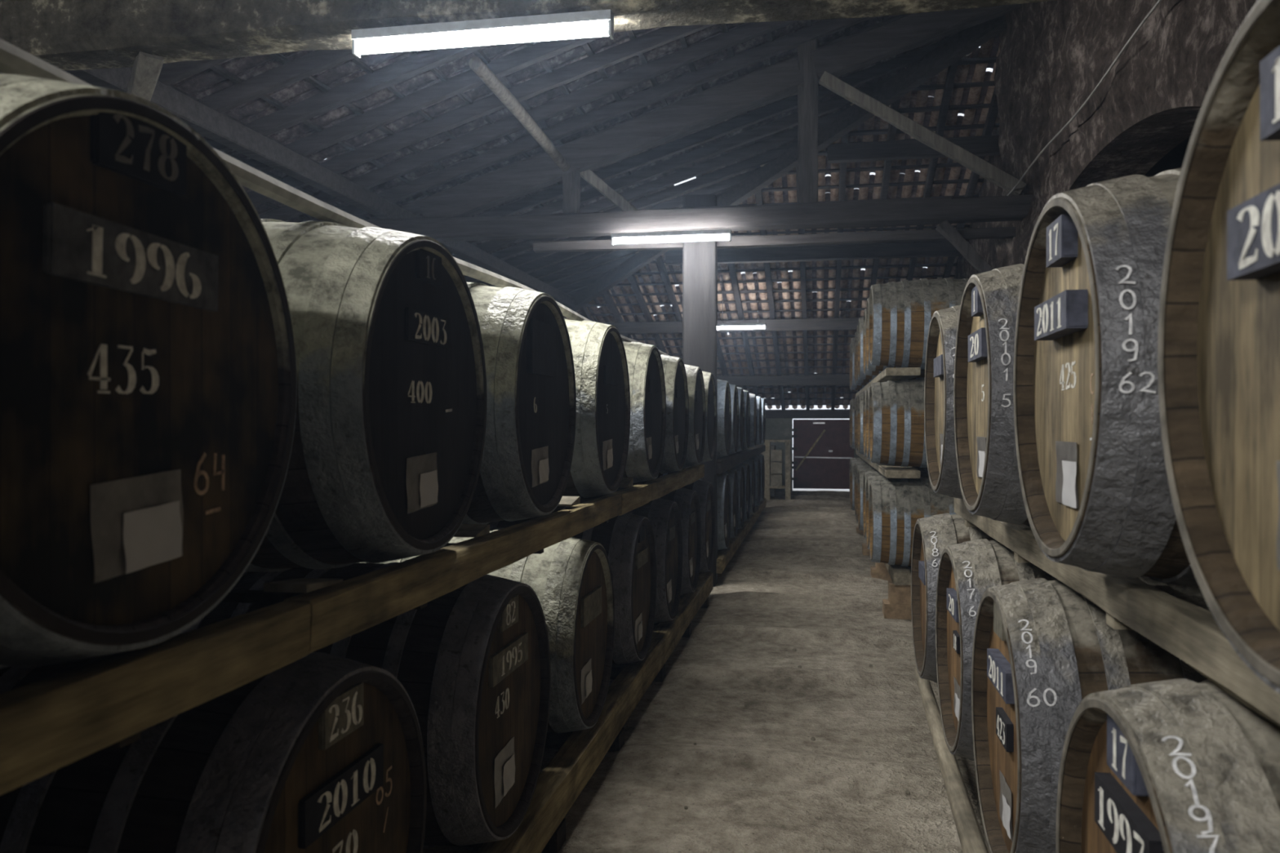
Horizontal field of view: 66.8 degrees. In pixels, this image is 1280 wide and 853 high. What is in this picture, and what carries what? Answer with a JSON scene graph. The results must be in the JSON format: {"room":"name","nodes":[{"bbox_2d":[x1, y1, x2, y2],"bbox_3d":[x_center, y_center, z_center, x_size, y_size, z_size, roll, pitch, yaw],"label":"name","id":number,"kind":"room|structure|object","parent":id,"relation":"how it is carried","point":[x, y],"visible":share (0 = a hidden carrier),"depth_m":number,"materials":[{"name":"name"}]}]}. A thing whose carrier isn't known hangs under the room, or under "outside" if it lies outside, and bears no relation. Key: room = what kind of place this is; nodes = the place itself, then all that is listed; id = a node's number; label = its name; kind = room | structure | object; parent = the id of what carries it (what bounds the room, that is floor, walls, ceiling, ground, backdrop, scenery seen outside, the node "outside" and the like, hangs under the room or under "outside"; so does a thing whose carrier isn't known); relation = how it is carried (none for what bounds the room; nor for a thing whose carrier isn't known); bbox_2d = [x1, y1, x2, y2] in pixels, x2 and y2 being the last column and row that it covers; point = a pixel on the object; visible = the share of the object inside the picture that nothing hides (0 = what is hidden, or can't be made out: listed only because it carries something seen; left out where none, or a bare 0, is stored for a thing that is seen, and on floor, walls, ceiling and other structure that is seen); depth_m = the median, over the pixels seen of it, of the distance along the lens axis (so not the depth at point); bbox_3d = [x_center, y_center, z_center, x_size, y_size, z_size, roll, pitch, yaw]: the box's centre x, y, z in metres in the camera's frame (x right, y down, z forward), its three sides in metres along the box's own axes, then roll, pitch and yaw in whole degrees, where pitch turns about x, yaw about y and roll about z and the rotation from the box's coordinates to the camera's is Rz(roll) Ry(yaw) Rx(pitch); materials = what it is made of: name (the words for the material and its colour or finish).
{"room":"barrel aging cellar","nodes":[
{"label":"barrel aging cellar","id":0,"kind":"room"},
{"bbox_2d":[0,631,426,852],"bbox_3d":[-1.222,0.989,2.311,1.162,0.987,0.987,0,0,10],"label":"barrel","id":1,"kind":"object","parent":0,"point":[318,753],"visible":0.73,"depth_m":1.98,"materials":[{"name":"brown wood"}]},
{"bbox_2d":[62,13,1007,410],"bbox_3d":[-1.586,-2.687,10.581,11.857,4.740,32.814,0,0,10],"label":"ceiling","id":2,"kind":"structure","parent":0,"point":[393,131],"depth_m":10.61,"materials":[{"name":"wood"}]},
{"bbox_2d":[0,0,1055,101],"bbox_3d":[-2.592,-2.984,5.064,11.266,3.138,0.525,0,0,10],"label":"ceiling beam","id":3,"kind":"structure","parent":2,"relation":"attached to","point":[144,36],"depth_m":4.70,"materials":[{"name":"paint"}]},
{"bbox_2d":[351,8,613,57],"bbox_3d":[-0.740,-1.817,4.506,1.250,0.109,0.075,0,0,10],"label":"tube light","id":4,"kind":"object","parent":3,"relation":"hanging from","point":[600,23],"visible":1,"depth_m":4.48,"materials":[{"name":"white plastic"}]},
{"bbox_2d":[363,3,1032,272],"bbox_3d":[-1.433,-2.901,10.894,11.430,3.355,0.678,0,0,10],"label":"roof truss","id":5,"kind":"object","parent":2,"relation":"attached to","point":[446,213],"visible":0.82,"depth_m":10.21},
{"bbox_2d":[468,56,569,171],"bbox_3d":[-1.093,-2.943,9.352,0.128,0.394,2.330,0,0,15],"label":"brace","id":6,"kind":"object","parent":5,"relation":"attached to","point":[476,64],"visible":1,"depth_m":9.03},
{"bbox_2d":[611,229,731,244],"bbox_3d":[0.321,-1.966,10.096,1.250,0.109,0.075,0,0,10],"label":"tube light","id":7,"kind":"object","parent":5,"relation":"hanging from","point":[717,234],"visible":1,"depth_m":10.07,"materials":[{"name":"white plastic"}]},
{"bbox_2d":[1006,0,1161,195],"bbox_3d":[3.020,-2.382,6.008,0.018,0.137,9.921,0,0,10],"label":"cable","id":8,"kind":"object","parent":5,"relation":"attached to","point":[1158,2],"visible":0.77,"depth_m":6.68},
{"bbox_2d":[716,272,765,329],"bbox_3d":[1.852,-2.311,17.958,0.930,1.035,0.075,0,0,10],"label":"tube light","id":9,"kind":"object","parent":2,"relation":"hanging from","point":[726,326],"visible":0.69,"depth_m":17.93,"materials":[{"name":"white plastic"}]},
{"bbox_2d":[422,490,989,852],"bbox_3d":[-0.373,1.701,10.390,13.700,0.102,32.295,0,0,10],"label":"floor","id":10,"kind":"structure","parent":0,"point":[754,780],"depth_m":5.64,"materials":[{"name":"concrete"}]},
{"bbox_2d":[106,731,141,748],"bbox_3d":[-1.303,1.073,1.706,0.920,1.148,0.050,0,0,10],"label":"trestle","id":11,"kind":"object","parent":10,"relation":"on","point":[137,736],"visible":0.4,"depth_m":1.61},
{"bbox_2d":[0,601,310,795],"bbox_3d":[-1.033,0.428,0.382,0.075,0.122,3.375,0,0,10],"label":"wooden beam","id":12,"kind":"structure","parent":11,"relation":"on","point":[47,725],"depth_m":1.52,"materials":[{"name":"brown wood"}]},
{"bbox_2d":[0,73,297,669],"bbox_3d":[-1.339,-0.084,1.650,1.162,0.987,0.987,0,0,10],"label":"barrel","id":13,"kind":"object","parent":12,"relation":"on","point":[148,375],"visible":1,"depth_m":1.50,"materials":[{"name":"brown wood"}]},
{"bbox_2d":[447,818,565,852],"bbox_3d":[-0.866,1.698,4.128,1.100,0.090,0.140,0,0,10],"label":"sleeper","id":14,"kind":"object","parent":10,"relation":"on","point":[557,839],"visible":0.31,"depth_m":3.99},
{"bbox_2d":[544,727,624,752],"bbox_3d":[-0.640,1.696,5.357,1.100,0.090,0.140,0,0,10],"label":"sleeper","id":15,"kind":"object","parent":10,"relation":"on","point":[553,740],"visible":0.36,"depth_m":5.25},
{"bbox_2d":[609,663,665,681],"bbox_3d":[-0.377,1.694,6.783,1.100,0.090,0.140,0,0,10],"label":"sleeper","id":16,"kind":"object","parent":10,"relation":"on","point":[616,669],"visible":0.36,"depth_m":6.67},
{"bbox_2d":[616,487,675,492],"bbox_3d":[-0.177,1.063,7.813,0.920,1.148,0.050,0,0,10],"label":"trestle","id":17,"kind":"object","parent":10,"relation":"on","point":[619,488],"visible":0.1,"depth_m":7.78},
{"bbox_2d":[613,464,704,515],"bbox_3d":[0.217,0.418,7.160,0.078,0.124,3.840,0,0,10],"label":"wooden beam","id":18,"kind":"structure","parent":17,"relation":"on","point":[633,497],"depth_m":6.42,"materials":[{"name":"brown wood"}]},
{"bbox_2d":[622,341,666,483],"bbox_3d":[-0.467,-0.091,6.380,1.162,0.987,0.987,0,0,10],"label":"barrel","id":19,"kind":"object","parent":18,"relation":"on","point":[647,433],"visible":0.32,"depth_m":6.08,"materials":[{"name":"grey wood"}]},
{"bbox_2d":[659,354,688,474],"bbox_3d":[-0.253,-0.093,7.541,1.162,0.987,0.987,0,0,10],"label":"barrel","id":20,"kind":"object","parent":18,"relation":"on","point":[674,370],"visible":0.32,"depth_m":7.28,"materials":[{"name":"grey wood"}]},
{"bbox_2d":[683,364,706,467],"bbox_3d":[-0.037,-0.095,8.711,1.162,0.987,0.987,0,0,10],"label":"barrel","id":21,"kind":"object","parent":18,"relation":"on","point":[695,384],"visible":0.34,"depth_m":8.47,"materials":[{"name":"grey wood"}]},
{"bbox_2d":[682,194,717,586],"bbox_3d":[0.659,-0.392,10.657,0.371,4.250,0.251,0,0,10],"label":"post","id":22,"kind":"object","parent":10,"relation":"on","point":[700,258],"visible":0.52,"depth_m":10.54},
{"bbox_2d":[716,497,765,573],"bbox_3d":[1.656,1.520,15.052,0.131,0.171,9.000,0,0,10],"label":"wooden beam","id":23,"kind":"structure","parent":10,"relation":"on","point":[724,556],"depth_m":12.60,"materials":[{"name":"brown wood"}]},
{"bbox_2d":[657,469,731,550],"bbox_3d":[0.446,0.982,11.359,1.162,0.987,0.987,0,0,10],"label":"barrel","id":24,"kind":"object","parent":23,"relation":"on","point":[723,506],"visible":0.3,"depth_m":11.02,"materials":[{"name":"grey wood"}]},
{"bbox_2d":[715,444,765,474],"bbox_3d":[1.635,0.437,15.054,0.162,0.162,9.000,0,0,10],"label":"wooden beam","id":25,"kind":"structure","parent":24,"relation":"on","point":[723,464],"depth_m":12.63,"materials":[{"name":"wood"}]},
{"bbox_2d":[716,379,731,457],"bbox_3d":[0.451,-0.093,11.356,1.162,0.987,0.987,0,0,10],"label":"barrel","id":26,"kind":"object","parent":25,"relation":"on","point":[723,420],"visible":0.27,"depth_m":11.00,"materials":[{"name":"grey wood"}]},
{"bbox_2d":[728,383,738,454],"bbox_3d":[0.655,-0.095,12.468,1.162,0.987,0.987,0,0,10],"label":"barrel","id":27,"kind":"object","parent":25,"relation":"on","point":[734,391],"visible":0.18,"depth_m":12.31,"materials":[{"name":"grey wood"}]},
{"bbox_2d":[736,386,745,452],"bbox_3d":[0.840,-0.097,13.471,1.162,0.987,0.987,0,0,10],"label":"barrel","id":28,"kind":"object","parent":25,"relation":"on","point":[740,393],"visible":0.19,"depth_m":13.35,"materials":[{"name":"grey wood"}]},
{"bbox_2d":[742,390,750,449],"bbox_3d":[1.040,-0.098,14.553,1.162,0.987,0.987,0,0,10],"label":"barrel","id":29,"kind":"object","parent":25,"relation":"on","point":[747,402],"visible":0.2,"depth_m":14.40,"materials":[{"name":"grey wood"}]},
{"bbox_2d":[748,393,757,447],"bbox_3d":[1.348,-0.101,16.224,1.162,0.987,0.987,0,0,10],"label":"barrel","id":30,"kind":"object","parent":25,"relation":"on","point":[753,412],"visible":0.23,"depth_m":15.87,"materials":[{"name":"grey wood"}]},
{"bbox_2d":[716,457,755,514],"bbox_3d":[1.270,0.975,15.834,1.162,0.987,0.987,0,0,10],"label":"barrel","id":31,"kind":"object","parent":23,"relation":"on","point":[752,466],"visible":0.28,"depth_m":15.64,"materials":[{"name":"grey wood"}]},
{"bbox_2d":[737,462,750,521],"bbox_3d":[1.053,0.977,14.653,1.162,0.987,0.987,0,0,10],"label":"barrel","id":32,"kind":"object","parent":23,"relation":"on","point":[746,466],"visible":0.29,"depth_m":14.50,"materials":[{"name":"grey wood"}]},
{"bbox_2d":[749,456,760,506],"bbox_3d":[1.542,0.972,17.309,1.162,0.987,0.987,0,0,10],"label":"barrel","id":33,"kind":"object","parent":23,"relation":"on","point":[757,460],"visible":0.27,"depth_m":16.98,"materials":[{"name":"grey wood"}]},
{"bbox_2d":[764,440,791,500],"bbox_3d":[3.236,1.014,22.793,0.620,1.400,0.500,0,0,10],"label":"storage shelf","id":34,"kind":"object","parent":10,"relation":"on","point":[767,442],"visible":0.8,"depth_m":22.56,"materials":[{"name":"wood"}]},
{"bbox_2d":[870,562,891,581],"bbox_3d":[2.778,1.577,10.991,0.320,0.314,0.260,0,0,10],"label":"support block","id":35,"kind":"object","parent":10,"relation":"on","point":[879,571],"visible":0.32,"depth_m":10.88,"materials":[{"name":"wood"}]},
{"bbox_2d":[884,563,911,585],"bbox_3d":[3.021,1.362,12.309,0.167,0.117,7.300,0,0,10],"label":"support beam","id":36,"kind":"structure","parent":35,"relation":"on","point":[900,575],"depth_m":8.73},
{"bbox_2d":[882,580,911,619],"bbox_3d":[2.388,1.581,8.877,0.320,0.314,0.260,0,0,10],"label":"support block","id":37,"kind":"object","parent":10,"relation":"on","point":[898,604],"visible":0.61,"depth_m":8.76,"materials":[{"name":"wood"}]},
{"bbox_2d":[914,667,988,852],"bbox_3d":[1.217,1.479,3.617,0.100,0.098,4.552,0,0,12],"label":"wooden beam","id":38,"kind":"structure","parent":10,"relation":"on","point":[969,832],"depth_m":3.94,"materials":[{"name":"wood"}]},
{"bbox_3d":[-1.089,1.700,2.919,1.100,0.090,0.140,0,0,10],"label":"sleeper","id":39,"kind":"object","parent":10,"relation":"on","visible":0},
{"bbox_2d":[220,589,427,609],"bbox_3d":[-1.081,1.071,2.911,0.920,1.148,0.050,0,0,10],"label":"trestle","id":40,"kind":"object","parent":39,"relation":"on","point":[264,599],"visible":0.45,"depth_m":2.90,"materials":[{"name":"wood"}]},
{"bbox_2d":[283,493,622,653],"bbox_3d":[-0.429,0.422,3.657,0.076,0.118,3.265,0,0,10],"label":"wooden beam","id":41,"kind":"structure","parent":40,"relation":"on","point":[340,611],"depth_m":2.69,"materials":[{"name":"brown wood"}]},
{"bbox_2d":[263,577,342,593],"bbox_3d":[-0.743,0.345,2.151,0.100,0.018,0.160,0,0,10],"label":"wedge","id":42,"kind":"object","parent":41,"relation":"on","point":[306,585],"visible":1,"depth_m":2.08,"materials":[{"name":"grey wood"}]},
{"bbox_2d":[245,218,487,572],"bbox_3d":[-1.132,-0.085,2.771,1.162,0.987,0.987,0,0,10],"label":"barrel","id":43,"kind":"object","parent":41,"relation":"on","point":[386,457],"visible":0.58,"depth_m":2.44,"materials":[{"name":"brown wood"}]},
{"bbox_2d":[0,38,668,355],"bbox_3d":[-0.473,-0.602,4.713,0.082,0.076,8.001,0,0,10],"label":"wooden beam","id":44,"kind":"structure","parent":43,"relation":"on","point":[13,60],"depth_m":2.39,"materials":[{"name":"wood"}]},
{"bbox_2d":[453,524,489,537],"bbox_3d":[-0.558,0.338,3.154,0.100,0.028,0.130,0,0,10],"label":"wedge","id":45,"kind":"object","parent":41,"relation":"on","point":[464,530],"visible":0.71,"depth_m":3.15,"materials":[{"name":"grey wood"}]},
{"bbox_2d":[462,282,576,524],"bbox_3d":[-0.924,-0.087,3.902,1.162,0.987,0.987,0,0,10],"label":"barrel","id":46,"kind":"object","parent":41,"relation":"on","point":[528,450],"visible":0.41,"depth_m":3.59,"materials":[{"name":"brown wood"}]},
{"bbox_2d":[557,496,580,506],"bbox_3d":[-0.336,0.334,4.354,0.100,0.032,0.160,0,0,10],"label":"wedge","id":47,"kind":"object","parent":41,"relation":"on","point":[565,500],"visible":0.64,"depth_m":4.35,"materials":[{"name":"beige wood"}]},
{"bbox_2d":[562,317,630,497],"bbox_3d":[-0.701,-0.089,5.112,1.162,0.987,0.987,0,0,10],"label":"barrel","id":48,"kind":"object","parent":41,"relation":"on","point":[602,423],"visible":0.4,"depth_m":4.81,"materials":[{"name":"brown wood"}]},
{"bbox_2d":[475,572,712,852],"bbox_3d":[-0.257,1.543,4.676,0.132,0.191,10.100,0,0,10],"label":"wooden beam","id":49,"kind":"structure","parent":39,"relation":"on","point":[561,782],"depth_m":4.55,"materials":[{"name":"brown wood"}]},
{"bbox_2d":[182,562,551,848],"bbox_3d":[-0.999,0.987,3.521,1.162,0.987,0.987,0,0,10],"label":"barrel","id":50,"kind":"object","parent":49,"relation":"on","point":[473,664],"visible":0.47,"depth_m":3.18,"materials":[{"name":"brown wood"}]},
{"bbox_2d":[360,527,614,733],"bbox_3d":[-0.778,0.986,4.721,1.162,0.987,0.987,0,0,10],"label":"barrel","id":51,"kind":"object","parent":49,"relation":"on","point":[571,580],"visible":0.39,"depth_m":4.40,"materials":[{"name":"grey wood"}]},
{"bbox_2d":[485,506,656,664],"bbox_3d":[-0.539,0.983,6.019,1.162,0.987,0.987,0,0,10],"label":"barrel","id":52,"kind":"object","parent":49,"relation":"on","point":[628,540],"visible":0.32,"depth_m":5.70,"materials":[{"name":"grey wood"}]},
{"bbox_2d":[560,493,682,622],"bbox_3d":[-0.316,0.981,7.229,1.162,0.987,0.987,0,0,10],"label":"barrel","id":53,"kind":"object","parent":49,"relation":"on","point":[664,516],"visible":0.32,"depth_m":6.95,"materials":[{"name":"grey wood"}]},
{"bbox_2d":[632,482,701,594],"bbox_3d":[-0.098,0.980,8.409,1.162,0.987,0.987,0,0,10],"label":"barrel","id":54,"kind":"object","parent":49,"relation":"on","point":[687,501],"visible":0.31,"depth_m":8.17,"materials":[{"name":"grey wood"}]},
{"bbox_2d":[635,475,715,573],"bbox_3d":[0.119,0.978,9.589,1.162,0.987,0.987,0,0,10],"label":"barrel","id":55,"kind":"object","parent":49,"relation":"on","point":[704,490],"visible":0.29,"depth_m":9.35,"materials":[{"name":"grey wood"}]},
{"bbox_3d":[1.583,1.656,2.355,0.850,0.190,0.130,0,0,10],"label":"sleeper","id":56,"kind":"object","parent":10,"relation":"on","visible":0},
{"bbox_2d":[1106,612,1133,630],"bbox_3d":[1.589,1.008,2.332,0.860,1.096,0.070,0,0,10],"label":"trestle","id":57,"kind":"object","parent":56,"relation":"on","point":[1113,622],"visible":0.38,"depth_m":2.37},
{"bbox_3d":[1.797,1.654,3.515,0.850,0.190,0.130,0,0,10],"label":"sleeper","id":58,"kind":"object","parent":10,"relation":"on","visible":0},
{"bbox_3d":[2.015,1.490,2.936,0.132,0.132,5.700,0,0,10],"label":"rail","id":59,"kind":"object","parent":58,"relation":"on","visible":0},
{"bbox_2d":[911,513,995,683],"bbox_3d":[2.101,0.940,5.237,1.162,0.985,0.985,0,0,10],"label":"barrel","id":60,"kind":"object","parent":59,"relation":"on","point":[931,535],"visible":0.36,"depth_m":5.11,"materials":[{"name":"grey wood"}]},
{"bbox_2d":[935,538,1057,761],"bbox_3d":[1.878,0.942,4.028,1.162,0.985,0.985,0,0,10],"label":"barrel","id":61,"kind":"object","parent":59,"relation":"on","point":[966,569],"visible":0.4,"depth_m":3.94,"materials":[{"name":"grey wood"}]},
{"bbox_2d":[1055,679,1279,852],"bbox_3d":[1.452,0.945,1.717,1.162,0.985,0.985,0,0,10],"label":"barrel","id":62,"kind":"object","parent":59,"relation":"on","point":[1173,766],"visible":0.91,"depth_m":1.68,"materials":[{"name":"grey wood"}]},
{"bbox_3d":[1.376,1.490,3.053,0.131,0.132,5.700,0,0,10],"label":"rail","id":63,"kind":"object","parent":58,"relation":"on","visible":0},
{"bbox_2d":[971,575,1211,852],"bbox_3d":[1.680,0.943,2.956,1.162,0.985,0.985,0,0,10],"label":"barrel","id":64,"kind":"object","parent":63,"relation":"on","point":[1041,646],"visible":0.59,"depth_m":2.74,"materials":[{"name":"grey wood"}]},
{"bbox_2d":[565,37,999,408],"bbox_3d":[0.083,-2.869,18.942,12.036,4.833,15.722,0,0,10],"label":"roof tiles","id":65,"kind":"structure","parent":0,"point":[975,73],"depth_m":18.37,"materials":[{"name":"tile"}]},
{"bbox_2d":[760,417,859,491],"bbox_3d":[1.504,0.795,26.365,11.800,2.025,0.350,0,0,10],"label":"wall","id":66,"kind":"structure","parent":0,"point":[775,428],"depth_m":25.77,"materials":[{"name":"grey paint"}]},
{"bbox_2d":[765,409,849,418],"bbox_3d":[1.494,-0.323,26.305,11.800,0.228,0.238,0,0,10],"label":"trim","id":67,"kind":"structure","parent":66,"relation":"on","point":[802,413],"depth_m":25.67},
{"bbox_2d":[792,419,853,488],"bbox_3d":[4.814,0.729,25.643,1.630,1.830,0.110,0,0,10],"label":"door","id":68,"kind":"structure","parent":66,"relation":"in","point":[823,452],"depth_m":25.64,"materials":[{"name":"brown wood"}]},
{"bbox_2d":[953,122,999,279],"bbox_3d":[6.055,-1.599,18.100,0.554,6.680,14.600,0,0,10],"label":"wall","id":69,"kind":"structure","parent":0,"point":[985,248],"depth_m":14.70,"materials":[{"name":"stone"}]},
{"bbox_2d":[991,0,1257,267],"bbox_3d":[2.693,-1.544,2.348,0.616,6.620,17.600,0,0,10],"label":"wall","id":70,"kind":"structure","parent":0,"point":[1053,55],"depth_m":7.36,"materials":[{"name":"stone"}]},
{"bbox_2d":[1144,135,1191,177],"bbox_3d":[5.271,-0.811,6.806,2.900,5.300,8.300,0,0,10],"label":"wall","id":71,"kind":"structure","parent":0,"point":[1174,159],"depth_m":10.71,"materials":[{"name":"paint"}]},
{"bbox_3d":[4.146,1.571,15.213,0.320,0.314,0.260,0,0,10],"label":"support block","id":72,"kind":"object","parent":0,"visible":0},
{"bbox_3d":[3.591,1.362,12.203,0.168,0.117,7.300,0,0,10],"label":"support beam","id":73,"kind":"structure","parent":72,"relation":"on","visible":0},
{"bbox_2d":[850,458,865,510],"bbox_3d":[3.739,0.882,14.483,1.152,0.840,0.840,0,0,10],"label":"barrel","id":74,"kind":"object","parent":73,"relation":"on","point":[853,462],"visible":0.12,"depth_m":14.40,"materials":[{"name":"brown wood"}]},
{"bbox_2d":[857,466,927,530],"bbox_3d":[3.233,0.886,11.740,1.152,0.840,0.840,0,0,10],"label":"barrel","id":75,"kind":"object","parent":73,"relation":"on","point":[861,471],"visible":0.2,"depth_m":11.63,"materials":[{"name":"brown wood"}]},
{"bbox_2d":[862,468,928,538],"bbox_3d":[3.088,0.888,10.821,1.152,0.840,0.840,0,0,10],"label":"barrel","id":76,"kind":"object","parent":73,"relation":"on","point":[866,474],"visible":0.13,"depth_m":10.89,"materials":[{"name":"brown wood"}]},
{"bbox_2d":[865,473,928,549],"bbox_3d":[2.908,0.889,9.908,1.152,0.840,0.840,0,0,10],"label":"barrel","id":77,"kind":"object","parent":73,"relation":"on","point":[872,478],"visible":0.12,"depth_m":9.97,"materials":[{"name":"brown wood"}]},
{"bbox_3d":[3.589,0.423,12.192,0.303,0.072,7.320,0,0,10],"label":"plank","id":78,"kind":"object","parent":77,"relation":"on","visible":0},
{"bbox_2d":[850,398,854,448],"bbox_3d":[3.739,-0.043,14.482,1.152,0.840,0.840,0,0,10],"label":"barrel","id":79,"kind":"object","parent":78,"relation":"on","point":[852,402],"visible":0.1,"depth_m":14.35,"materials":[{"name":"brown wood"}]},
{"bbox_2d":[857,391,863,454],"bbox_3d":[3.233,-0.039,11.738,1.152,0.840,0.840,0,0,10],"label":"barrel","id":80,"kind":"object","parent":78,"relation":"on","point":[860,397],"visible":0.16,"depth_m":11.60,"materials":[{"name":"brown wood"}]},
{"bbox_2d":[865,386,870,459],"bbox_3d":[2.908,-0.036,9.907,1.152,0.840,0.840,0,0,10],"label":"barrel","id":81,"kind":"object","parent":78,"relation":"on","point":[868,388],"visible":0.06,"depth_m":10.28,"materials":[{"name":"brown wood"}]},
{"bbox_3d":[3.589,-0.498,12.190,0.303,0.072,7.320,0,0,10],"label":"plank","id":82,"kind":"object","parent":81,"relation":"on","visible":0},
{"bbox_2d":[850,337,865,388],"bbox_3d":[3.739,-0.958,14.481,1.152,0.840,0.840,0,0,10],"label":"barrel","id":83,"kind":"object","parent":82,"relation":"on","point":[852,343],"visible":0.14,"depth_m":14.39,"materials":[{"name":"brown wood"}]},
{"bbox_2d":[857,316,919,380],"bbox_3d":[3.233,-0.954,11.737,1.152,0.840,0.840,0,0,10],"label":"barrel","id":84,"kind":"object","parent":82,"relation":"on","point":[860,366],"visible":0.14,"depth_m":11.63,"materials":[{"name":"brown wood"}]},
{"bbox_2d":[862,308,924,377],"bbox_3d":[3.088,-0.952,10.818,1.152,0.840,0.840,0,0,10],"label":"barrel","id":85,"kind":"object","parent":82,"relation":"on","point":[866,371],"visible":0.12,"depth_m":10.89,"materials":[{"name":"brown wood"}]},
{"bbox_2d":[865,297,924,373],"bbox_3d":[2.908,-0.951,9.905,1.152,0.840,0.840,0,0,10],"label":"barrel","id":86,"kind":"object","parent":82,"relation":"on","point":[870,367],"visible":0.12,"depth_m":10.00,"materials":[{"name":"brown wood"}]},
{"bbox_2d":[868,277,968,369],"bbox_3d":[2.728,-0.949,8.993,1.152,0.840,0.840,0,0,10],"label":"barrel","id":87,"kind":"object","parent":82,"relation":"on","point":[901,313],"visible":0.58,"depth_m":8.72,"materials":[{"name":"brown wood"}]},
{"bbox_2d":[868,377,927,467],"bbox_3d":[2.728,-0.034,8.995,1.152,0.840,0.840,0,0,10],"label":"barrel","id":88,"kind":"object","parent":78,"relation":"on","point":[896,427],"visible":0.45,"depth_m":8.73,"materials":[{"name":"brown wood"}]},
{"bbox_2d":[855,367,920,396],"bbox_3d":[3.019,-0.498,12.296,0.304,0.072,7.320,0,0,10],"label":"plank","id":89,"kind":"object","parent":88,"relation":"on","point":[891,373],"visible":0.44,"depth_m":8.80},
{"bbox_2d":[868,477,956,566],"bbox_3d":[2.728,0.891,8.996,1.152,0.840,0.840,0,0,10],"label":"barrel","id":90,"kind":"object","parent":73,"relation":"on","point":[895,506],"visible":0.56,"depth_m":8.73,"materials":[{"name":"brown wood"}]},
{"bbox_2d":[855,449,920,478],"bbox_3d":[3.019,0.423,12.297,0.304,0.072,7.320,0,0,10],"label":"plank","id":91,"kind":"object","parent":90,"relation":"on","point":[887,471],"visible":0.51,"depth_m":8.83,"materials":[{"name":"wood"}]},
{"bbox_3d":[0.041,1.062,8.993,0.920,1.148,0.050,0,0,10],"label":"trestle","id":92,"kind":"object","parent":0,"visible":0},
{"bbox_3d":[-0.346,0.439,9.267,0.106,0.122,21.100,0,0,10],"label":"rail","id":93,"kind":"object","parent":92,"relation":"on","visible":0},
{"bbox_2d":[701,371,716,462],"bbox_3d":[0.142,-0.097,9.684,1.162,0.987,0.987,0,0,10],"label":"barrel","id":94,"kind":"object","parent":93,"relation":"on","point":[708,379],"visible":0.19,"depth_m":9.55,"materials":[{"name":"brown wood"}]},
{"bbox_2d":[755,395,761,445],"bbox_3d":[1.602,-0.103,17.601,1.162,0.987,0.987,0,0,10],"label":"barrel","id":95,"kind":"object","parent":93,"relation":"on","point":[758,398],"visible":0.14,"depth_m":17.34,"materials":[{"name":"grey wood"}]},
{"bbox_3d":[1.356,1.658,1.125,0.850,0.190,0.130,0,0,10],"label":"sleeper","id":96,"kind":"object","parent":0,"visible":0},
{"bbox_3d":[1.362,1.010,1.103,0.860,1.096,0.070,0,0,10],"label":"trestle","id":97,"kind":"object","parent":96,"relation":"on","visible":0},
{"bbox_2d":[954,497,1279,727],"bbox_3d":[1.180,0.414,2.351,0.081,0.102,5.650,0,0,10],"label":"wooden beam","id":98,"kind":"structure","parent":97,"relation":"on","point":[1191,633],"depth_m":2.05,"materials":[{"name":"wood"}]},
{"bbox_2d":[924,304,963,498],"bbox_3d":[1.968,-0.116,4.518,1.162,0.985,0.985,0,0,10],"label":"barrel","id":99,"kind":"object","parent":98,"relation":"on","point":[939,420],"visible":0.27,"depth_m":4.55,"materials":[{"name":"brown wood"}]},
{"bbox_2d":[953,263,1029,524],"bbox_3d":[1.765,-0.115,3.416,1.162,0.985,0.985,0,0,10],"label":"barrel","id":100,"kind":"object","parent":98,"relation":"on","point":[986,457],"visible":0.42,"depth_m":3.31,"materials":[{"name":"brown wood"}]},
{"bbox_3d":[1.933,0.415,2.212,0.081,0.102,5.650,0,0,10],"label":"rail","id":101,"kind":"object","parent":97,"relation":"on","visible":0},
{"bbox_2d":[1013,168,1198,586],"bbox_3d":[1.542,-0.113,2.207,1.162,0.985,0.985,0,0,10],"label":"barrel","id":102,"kind":"object","parent":101,"relation":"on","point":[1096,495],"visible":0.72,"depth_m":2.05,"materials":[{"name":"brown wood"}]},
{"bbox_2d":[1157,0,1279,693],"bbox_3d":[1.329,-0.111,1.046,1.162,0.985,0.985,0,0,10],"label":"barrel","id":103,"kind":"object","parent":101,"relation":"on","point":[1219,336],"visible":1,"depth_m":1.37,"materials":[{"name":"brown wood"}]},
{"bbox_3d":[-1.410,1.703,1.178,1.100,0.090,0.140,0,0,10],"label":"sleeper","id":104,"kind":"object","parent":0,"visible":0},
{"bbox_3d":[-0.255,1.543,9.760,0.132,0.181,20.100,0,0,10],"label":"rail","id":105,"kind":"object","parent":104,"relation":"on","visible":0},
{"bbox_2d":[722,468,738,537],"bbox_3d":[0.654,0.980,12.490,1.162,0.987,0.987,0,0,10],"label":"barrel","id":106,"kind":"object","parent":105,"relation":"on","point":[732,473],"visible":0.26,"depth_m":12.28,"materials":[{"name":"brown wood"}]},
{"bbox_2d":[732,465,745,528],"bbox_3d":[0.854,0.978,13.572,1.162,0.987,0.987,0,0,10],"label":"barrel","id":107,"kind":"object","parent":105,"relation":"on","point":[740,469],"visible":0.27,"depth_m":13.40,"materials":[{"name":"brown wood"}]},
{"bbox_2d":[737,451,764,500],"bbox_3d":[1.778,0.970,18.587,1.162,0.987,0.987,0,0,10],"label":"barrel","id":108,"kind":"object","parent":105,"relation":"on","point":[761,456],"visible":0.2,"depth_m":18.36,"materials":[{"name":"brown wood"}]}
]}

